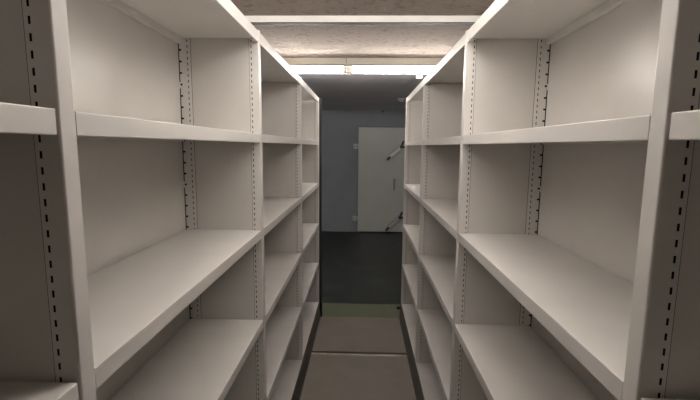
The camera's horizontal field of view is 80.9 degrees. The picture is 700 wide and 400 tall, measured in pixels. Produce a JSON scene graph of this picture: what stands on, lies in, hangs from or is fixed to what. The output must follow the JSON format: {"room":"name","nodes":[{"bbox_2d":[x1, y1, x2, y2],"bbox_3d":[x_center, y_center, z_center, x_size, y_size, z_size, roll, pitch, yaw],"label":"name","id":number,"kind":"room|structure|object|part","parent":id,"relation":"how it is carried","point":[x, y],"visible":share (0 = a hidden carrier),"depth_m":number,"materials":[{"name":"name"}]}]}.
{"room":"storage room","nodes":[
{"label":"storage room","id":0,"kind":"room"},
{"bbox_2d":[230,0,494,64],"bbox_3d":[0.024,-0.824,0.467,4.600,0.100,6.340,1,7,2],"label":"ceiling","id":1,"kind":"structure","parent":0,"point":[290,41],"depth_m":2.52,"materials":[{"name":"paint"}]},
{"bbox_2d":[283,58,345,73],"bbox_3d":[-0.639,-1.098,3.357,1.216,0.117,0.120,1,7,2],"label":"fluorescent light","id":2,"kind":"object","parent":1,"relation":"attached to","point":[299,65],"visible":0.44,"depth_m":3.32,"materials":[{"name":"beige plastic"}]},
{"bbox_2d":[245,16,480,24],"bbox_3d":[0.079,-0.988,2.257,3.500,0.038,0.034,1,7,2],"label":"ceiling bar","id":3,"kind":"object","parent":1,"relation":"attached to","point":[254,20],"visible":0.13,"depth_m":2.24,"materials":[{"name":"white metal"}]},
{"bbox_2d":[346,58,442,73],"bbox_3d":[0.582,-1.082,3.321,1.220,0.117,0.120,1,7,2],"label":"fluorescent light","id":4,"kind":"object","parent":1,"relation":"attached to","point":[354,65],"visible":0.55,"depth_m":3.30,"materials":[{"name":"beige plastic"}]},
{"bbox_2d":[322,231,402,317],"bbox_3d":[0.061,1.290,2.631,4.600,0.100,10.085,1,7,2],"label":"floor","id":5,"kind":"structure","parent":0,"point":[362,271],"depth_m":5.10,"materials":[{"name":"grey concrete"}]},
{"bbox_2d":[300,354,415,399],"bbox_3d":[0.012,1.429,1.025,2.500,0.040,4.062,1,7,2],"label":"panel","id":6,"kind":"object","parent":5,"relation":"on","point":[328,377],"visible":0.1,"depth_m":2.73,"materials":[{"name":"grey"}]},
{"bbox_2d":[0,0,321,399],"bbox_3d":[-0.463,0.353,1.602,0.318,1.931,4.046,1,7,2],"label":"shelving rack","id":7,"kind":"object","parent":6,"relation":"on","point":[161,160],"visible":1,"depth_m":1.15,"materials":[{"name":"metal"}]},
{"bbox_3d":[-0.500,0.411,0.590,0.208,1.777,0.028,1,7,2],"label":"panel","id":8,"kind":"part","parent":7,"relation":"part of","materials":[{"name":"white metal"}]},
{"bbox_3d":[-0.512,-0.035,0.027,0.281,0.032,0.960,1,7,2],"label":"shelf","id":9,"kind":"part","parent":7,"relation":"part of","materials":[{"name":"metal"}]},
{"bbox_3d":[-0.516,0.318,0.073,0.281,0.032,0.960,1,7,2],"label":"shelf","id":10,"kind":"part","parent":7,"relation":"part of","materials":[{"name":"metal"}]},
{"bbox_3d":[-0.380,0.410,0.586,0.040,1.781,0.030,1,7,2],"label":"post","id":11,"kind":"part","parent":7,"relation":"part of","materials":[{"name":"metal"}]},
{"bbox_3d":[-0.634,0.345,1.088,0.002,1.775,0.963,1,7,2],"label":"panel","id":12,"kind":"part","parent":7,"relation":"part of","materials":[{"name":"white metal"}]},
{"bbox_3d":[-0.482,-0.164,1.015,0.281,0.032,0.960,1,7,2],"label":"shelf","id":13,"kind":"part","parent":7,"relation":"part of","materials":[{"name":"metal"}]},
{"bbox_3d":[-0.485,0.189,1.061,0.281,0.032,0.960,1,7,2],"label":"shelf","id":14,"kind":"part","parent":7,"relation":"part of","materials":[{"name":"metal"}]},
{"bbox_3d":[-0.478,-0.511,0.969,0.281,0.047,0.960,1,7,2],"label":"shelf","id":15,"kind":"part","parent":7,"relation":"part of","materials":[{"name":"metal"}]},
{"bbox_3d":[-0.488,0.536,1.106,0.281,0.032,0.960,1,7,2],"label":"shelf","id":16,"kind":"part","parent":7,"relation":"part of","materials":[{"name":"metal"}]},
{"bbox_3d":[-0.596,0.278,1.581,0.050,1.781,0.030,1,7,2],"label":"post","id":17,"kind":"part","parent":7,"relation":"part of","materials":[{"name":"metal"}]},
{"bbox_3d":[-0.469,0.282,1.578,0.208,1.777,0.028,1,7,2],"label":"panel","id":18,"kind":"part","parent":7,"relation":"part of","materials":[{"name":"white metal"}]},
{"bbox_3d":[-0.349,0.281,1.574,0.040,1.781,0.030,1,7,2],"label":"post","id":19,"kind":"part","parent":7,"relation":"part of","materials":[{"name":"metal"}]},
{"bbox_3d":[-0.438,0.153,2.565,0.208,1.777,0.028,1,7,2],"label":"panel","id":20,"kind":"part","parent":7,"relation":"part of","materials":[{"name":"white metal"}]},
{"bbox_3d":[-0.448,-0.640,1.957,0.281,0.047,0.960,1,7,2],"label":"shelf","id":21,"kind":"part","parent":7,"relation":"part of","materials":[{"name":"metal"}]},
{"bbox_3d":[-0.451,-0.292,2.002,0.281,0.032,0.960,1,7,2],"label":"shelf","id":22,"kind":"part","parent":7,"relation":"part of","materials":[{"name":"metal"}]},
{"bbox_3d":[-0.454,0.060,2.049,0.281,0.032,0.960,1,7,2],"label":"shelf","id":23,"kind":"part","parent":7,"relation":"part of","materials":[{"name":"metal"}]},
{"bbox_3d":[-0.457,0.407,2.094,0.281,0.032,0.960,1,7,2],"label":"shelf","id":24,"kind":"part","parent":7,"relation":"part of","materials":[{"name":"metal"}]},
{"bbox_3d":[-0.460,0.755,2.139,0.281,0.032,0.960,1,7,2],"label":"shelf","id":25,"kind":"part","parent":7,"relation":"part of","materials":[{"name":"metal"}]},
{"bbox_3d":[-0.464,1.097,2.184,0.280,0.004,0.960,1,7,2],"label":"shelf","id":26,"kind":"part","parent":7,"relation":"part of","materials":[{"name":"metal"}]},
{"bbox_3d":[-0.319,0.152,2.562,0.040,1.781,0.030,1,7,2],"label":"post","id":27,"kind":"part","parent":7,"relation":"part of","materials":[{"name":"metal"}]},
{"bbox_3d":[-0.407,0.024,3.553,0.208,1.777,0.028,1,7,2],"label":"panel","id":28,"kind":"part","parent":7,"relation":"part of","materials":[{"name":"white metal"}]},
{"bbox_3d":[-0.417,-0.769,2.945,0.281,0.047,0.960,1,7,2],"label":"shelf","id":29,"kind":"part","parent":7,"relation":"part of","materials":[{"name":"metal"}]},
{"bbox_3d":[-0.426,0.278,3.082,0.281,0.032,0.960,1,7,2],"label":"shelf","id":30,"kind":"part","parent":7,"relation":"part of","materials":[{"name":"metal"}]},
{"bbox_3d":[-0.423,-0.069,3.036,0.281,0.032,0.960,1,7,2],"label":"shelf","id":31,"kind":"part","parent":7,"relation":"part of","materials":[{"name":"metal"}]},
{"bbox_3d":[-0.420,-0.421,2.990,0.281,0.032,0.960,1,7,2],"label":"shelf","id":32,"kind":"part","parent":7,"relation":"part of","materials":[{"name":"metal"}]},
{"bbox_3d":[-0.429,0.626,3.127,0.281,0.032,0.960,1,7,2],"label":"shelf","id":33,"kind":"part","parent":7,"relation":"part of","materials":[{"name":"metal"}]},
{"bbox_3d":[-0.433,0.968,3.172,0.280,0.004,0.960,1,7,2],"label":"shelf","id":34,"kind":"part","parent":7,"relation":"part of","materials":[{"name":"metal"}]},
{"bbox_3d":[-0.288,0.024,3.549,0.040,1.781,0.030,1,7,2],"label":"post","id":35,"kind":"part","parent":7,"relation":"part of","materials":[{"name":"metal"}]},
{"bbox_2d":[396,0,699,399],"bbox_3d":[0.526,0.366,1.568,0.328,1.931,4.036,1,7,2],"label":"shelving rack","id":36,"kind":"object","parent":6,"relation":"on","point":[551,240],"visible":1,"depth_m":1.18,"materials":[{"name":"metal"}]},
{"bbox_3d":[0.480,0.033,3.526,0.040,1.781,0.030,1,7,2],"label":"post","id":37,"kind":"part","parent":36,"relation":"part of","materials":[{"name":"metal"}]},
{"bbox_3d":[0.578,0.981,3.142,0.280,0.004,0.960,1,7,2],"label":"shelf","id":38,"kind":"part","parent":36,"relation":"part of","materials":[{"name":"metal"}]},
{"bbox_3d":[0.581,0.639,3.097,0.281,0.032,0.960,1,7,2],"label":"shelf","id":39,"kind":"part","parent":36,"relation":"part of","materials":[{"name":"metal"}]},
{"bbox_3d":[0.584,0.291,3.052,0.281,0.032,0.960,1,7,2],"label":"shelf","id":40,"kind":"part","parent":36,"relation":"part of","materials":[{"name":"metal"}]},
{"bbox_3d":[0.587,-0.056,3.006,0.281,0.032,0.960,1,7,2],"label":"shelf","id":41,"kind":"part","parent":36,"relation":"part of","materials":[{"name":"metal"}]},
{"bbox_3d":[0.590,-0.408,2.960,0.281,0.032,0.960,1,7,2],"label":"shelf","id":42,"kind":"part","parent":36,"relation":"part of","materials":[{"name":"metal"}]},
{"bbox_3d":[0.599,0.037,3.523,0.208,1.777,0.028,1,7,2],"label":"panel","id":43,"kind":"part","parent":36,"relation":"part of","materials":[{"name":"white metal"}]},
{"bbox_3d":[0.593,-0.756,2.915,0.281,0.047,0.960,1,7,2],"label":"shelf","id":44,"kind":"part","parent":36,"relation":"part of","materials":[{"name":"metal"}]},
{"bbox_3d":[0.449,0.162,2.539,0.040,1.781,0.030,1,7,2],"label":"post","id":45,"kind":"part","parent":36,"relation":"part of","materials":[{"name":"metal"}]},
{"bbox_3d":[0.547,1.110,2.154,0.280,0.004,0.960,1,7,2],"label":"shelf","id":46,"kind":"part","parent":36,"relation":"part of","materials":[{"name":"metal"}]},
{"bbox_3d":[0.550,0.768,2.110,0.281,0.032,0.960,1,7,2],"label":"shelf","id":47,"kind":"part","parent":36,"relation":"part of","materials":[{"name":"metal"}]},
{"bbox_3d":[0.553,0.420,2.064,0.281,0.032,0.960,1,7,2],"label":"shelf","id":48,"kind":"part","parent":36,"relation":"part of","materials":[{"name":"metal"}]},
{"bbox_3d":[0.556,0.073,2.019,0.281,0.032,0.960,1,7,2],"label":"shelf","id":49,"kind":"part","parent":36,"relation":"part of","materials":[{"name":"metal"}]},
{"bbox_3d":[0.569,0.166,2.535,0.208,1.777,0.028,1,7,2],"label":"panel","id":50,"kind":"part","parent":36,"relation":"part of","materials":[{"name":"white metal"}]},
{"bbox_3d":[0.559,-0.280,1.973,0.281,0.032,0.960,1,7,2],"label":"shelf","id":51,"kind":"part","parent":36,"relation":"part of","materials":[{"name":"metal"}]},
{"bbox_3d":[0.562,-0.627,1.927,0.281,0.047,0.960,1,7,2],"label":"shelf","id":52,"kind":"part","parent":36,"relation":"part of","materials":[{"name":"metal"}]},
{"bbox_3d":[0.418,0.291,1.551,0.040,1.781,0.030,1,7,2],"label":"post","id":53,"kind":"part","parent":36,"relation":"part of","materials":[{"name":"metal"}]},
{"bbox_3d":[0.538,0.295,1.548,0.208,1.777,0.028,1,7,2],"label":"panel","id":54,"kind":"part","parent":36,"relation":"part of","materials":[{"name":"white metal"}]},
{"bbox_3d":[0.522,0.549,1.077,0.281,0.032,0.960,1,7,2],"label":"shelf","id":55,"kind":"part","parent":36,"relation":"part of","materials":[{"name":"metal"}]},
{"bbox_3d":[0.665,0.294,1.544,0.050,1.781,0.030,1,7,2],"label":"post","id":56,"kind":"part","parent":36,"relation":"part of","materials":[{"name":"metal"}]},
{"bbox_3d":[0.525,0.202,1.031,0.281,0.032,0.960,1,7,2],"label":"shelf","id":57,"kind":"part","parent":36,"relation":"part of","materials":[{"name":"metal"}]},
{"bbox_3d":[0.532,-0.498,0.940,0.281,0.047,0.960,1,7,2],"label":"shelf","id":58,"kind":"part","parent":36,"relation":"part of","materials":[{"name":"metal"}]},
{"bbox_3d":[0.528,-0.150,0.985,0.281,0.032,0.960,1,7,2],"label":"shelf","id":59,"kind":"part","parent":36,"relation":"part of","materials":[{"name":"metal"}]},
{"bbox_3d":[0.672,0.362,1.050,0.002,1.775,0.963,1,7,2],"label":"panel","id":60,"kind":"part","parent":36,"relation":"part of","materials":[{"name":"white metal"}]},
{"bbox_3d":[0.387,0.420,0.564,0.040,1.781,0.030,1,7,2],"label":"post","id":61,"kind":"part","parent":36,"relation":"part of","materials":[{"name":"metal"}]},
{"bbox_3d":[0.494,0.331,0.043,0.281,0.032,0.960,1,7,2],"label":"shelf","id":62,"kind":"part","parent":36,"relation":"part of","materials":[{"name":"metal"}]},
{"bbox_3d":[0.507,0.424,0.560,0.208,1.777,0.028,1,7,2],"label":"panel","id":63,"kind":"part","parent":36,"relation":"part of","materials":[{"name":"white metal"}]},
{"bbox_3d":[0.498,-0.022,-0.003,0.281,0.032,0.960,1,7,2],"label":"shelf","id":64,"kind":"part","parent":36,"relation":"part of","materials":[{"name":"metal"}]},
{"bbox_2d":[311,352,406,355],"bbox_3d":[0.075,1.164,3.062,2.500,0.038,0.054,1,7,2],"label":"rail","id":65,"kind":"object","parent":5,"relation":"on","point":[312,352],"visible":0.05,"depth_m":3.05,"materials":[{"name":"grey metal"}]},
{"bbox_2d":[312,316,406,354],"bbox_3d":[0.086,1.119,3.401,2.500,0.040,0.633,1,7,2],"label":"panel","id":66,"kind":"object","parent":5,"relation":"on","point":[357,335],"visible":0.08,"depth_m":3.33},
{"bbox_2d":[297,66,428,110],"bbox_3d":[0.180,-1.441,5.469,4.600,0.173,3.745,1,7,2],"label":"ceiling","id":67,"kind":"structure","parent":0,"point":[337,91],"depth_m":4.59,"materials":[{"name":"grey paint"}]},
{"bbox_2d":[404,76,422,83],"bbox_3d":[0.604,-1.135,3.916,0.064,0.026,0.478,0,7,-5],"label":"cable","id":68,"kind":"object","parent":67,"relation":"attached to","point":[416,77],"visible":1,"depth_m":3.69,"materials":[{"name":"white plastic"}]},
{"bbox_2d":[322,110,405,231],"bbox_3d":[0.230,-0.550,7.549,4.600,2.477,0.150,1,7,2],"label":"wall","id":69,"kind":"structure","parent":0,"point":[339,127],"depth_m":7.46,"materials":[{"name":"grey paint"}]},
{"bbox_2d":[322,228,355,231],"bbox_3d":[-0.977,0.549,7.648,2.210,0.050,0.012,1,7,2],"label":"baseboard","id":70,"kind":"structure","parent":69,"relation":"attached to","point":[323,229],"depth_m":7.62,"materials":[{"name":"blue paint"}]},
{"bbox_2d":[352,126,404,231],"bbox_3d":[0.577,-0.353,7.394,1.052,1.932,0.186,1,7,2],"label":"door","id":71,"kind":"structure","parent":69,"relation":"in","point":[380,149],"depth_m":7.42,"materials":[{"name":"paint"}]},
{"bbox_3d":[0.802,0.409,7.465,0.242,0.228,0.022,1,7,2],"label":"locking lever","id":72,"kind":"part","parent":71,"relation":"part of","materials":[{"name":"silver metal"}]},
{"bbox_3d":[0.809,-0.853,7.300,0.234,0.219,0.022,1,7,2],"label":"locking lever","id":73,"kind":"part","parent":71,"relation":"part of","materials":[{"name":"silver metal"}]}
]}

